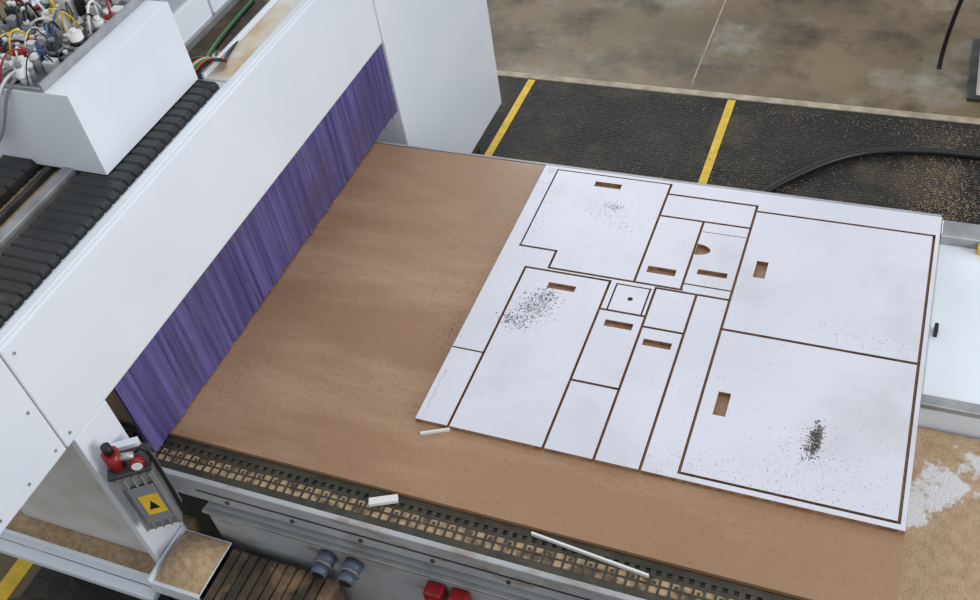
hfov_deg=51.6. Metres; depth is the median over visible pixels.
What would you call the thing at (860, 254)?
sheet
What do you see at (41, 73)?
tray
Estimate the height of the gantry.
2.094 m
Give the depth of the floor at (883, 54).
6.07 m
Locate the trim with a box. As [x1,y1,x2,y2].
[497,70,979,124]
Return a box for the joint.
[691,0,725,84]
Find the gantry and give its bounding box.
[0,0,500,563]
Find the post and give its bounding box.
[52,554,173,599]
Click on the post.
(93, 591)
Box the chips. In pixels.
[309,171,924,515]
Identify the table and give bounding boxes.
[105,141,941,599]
[918,220,979,438]
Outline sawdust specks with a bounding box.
[480,84,979,224]
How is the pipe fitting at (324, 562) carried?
attached to the table at (414, 233)
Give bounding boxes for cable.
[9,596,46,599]
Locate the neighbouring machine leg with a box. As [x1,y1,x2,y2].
[937,0,979,101]
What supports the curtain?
attached to the gantry
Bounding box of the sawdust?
[898,427,979,599]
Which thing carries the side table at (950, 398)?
on the rubber floor mat
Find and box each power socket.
[423,581,447,599]
[447,588,470,599]
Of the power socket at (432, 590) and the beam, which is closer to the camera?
the power socket at (432, 590)
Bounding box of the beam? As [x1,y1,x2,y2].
[0,528,160,599]
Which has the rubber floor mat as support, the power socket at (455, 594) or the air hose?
the air hose
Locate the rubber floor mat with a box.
[20,76,979,599]
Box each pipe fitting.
[310,549,336,579]
[337,557,363,587]
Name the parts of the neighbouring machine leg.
post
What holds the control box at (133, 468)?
attached to the gantry
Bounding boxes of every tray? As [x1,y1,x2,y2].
[8,0,158,87]
[146,525,231,599]
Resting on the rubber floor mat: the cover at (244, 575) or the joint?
the cover at (244, 575)
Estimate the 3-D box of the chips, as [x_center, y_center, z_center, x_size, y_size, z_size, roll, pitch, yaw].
[0.205,0.018,3.489,2.477,0.019,1.480,3,47,13]
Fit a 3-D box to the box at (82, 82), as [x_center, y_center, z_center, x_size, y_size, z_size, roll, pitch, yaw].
[-1.280,-0.802,3.206,0.576,0.357,0.918,5,47,15]
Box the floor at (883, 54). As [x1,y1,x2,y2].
[0,0,979,599]
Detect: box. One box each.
[0,0,197,174]
[100,436,186,531]
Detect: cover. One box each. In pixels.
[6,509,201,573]
[203,549,346,599]
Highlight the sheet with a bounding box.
[415,165,941,533]
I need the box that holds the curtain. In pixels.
[113,44,396,452]
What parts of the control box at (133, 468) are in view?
valve knob, cap plate, dark panel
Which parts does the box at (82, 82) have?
tray frame, tray frame, lid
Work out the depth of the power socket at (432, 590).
3.05 m
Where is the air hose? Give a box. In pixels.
[760,147,979,191]
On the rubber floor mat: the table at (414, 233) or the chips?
the table at (414, 233)
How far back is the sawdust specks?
5.16 m
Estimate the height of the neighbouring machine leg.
1.000 m
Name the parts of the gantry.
rail, rail, leg, leg casing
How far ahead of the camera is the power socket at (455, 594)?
3.02 m
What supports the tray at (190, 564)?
on the rubber floor mat
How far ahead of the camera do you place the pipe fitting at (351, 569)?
3.14 m
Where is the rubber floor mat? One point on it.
(49, 584)

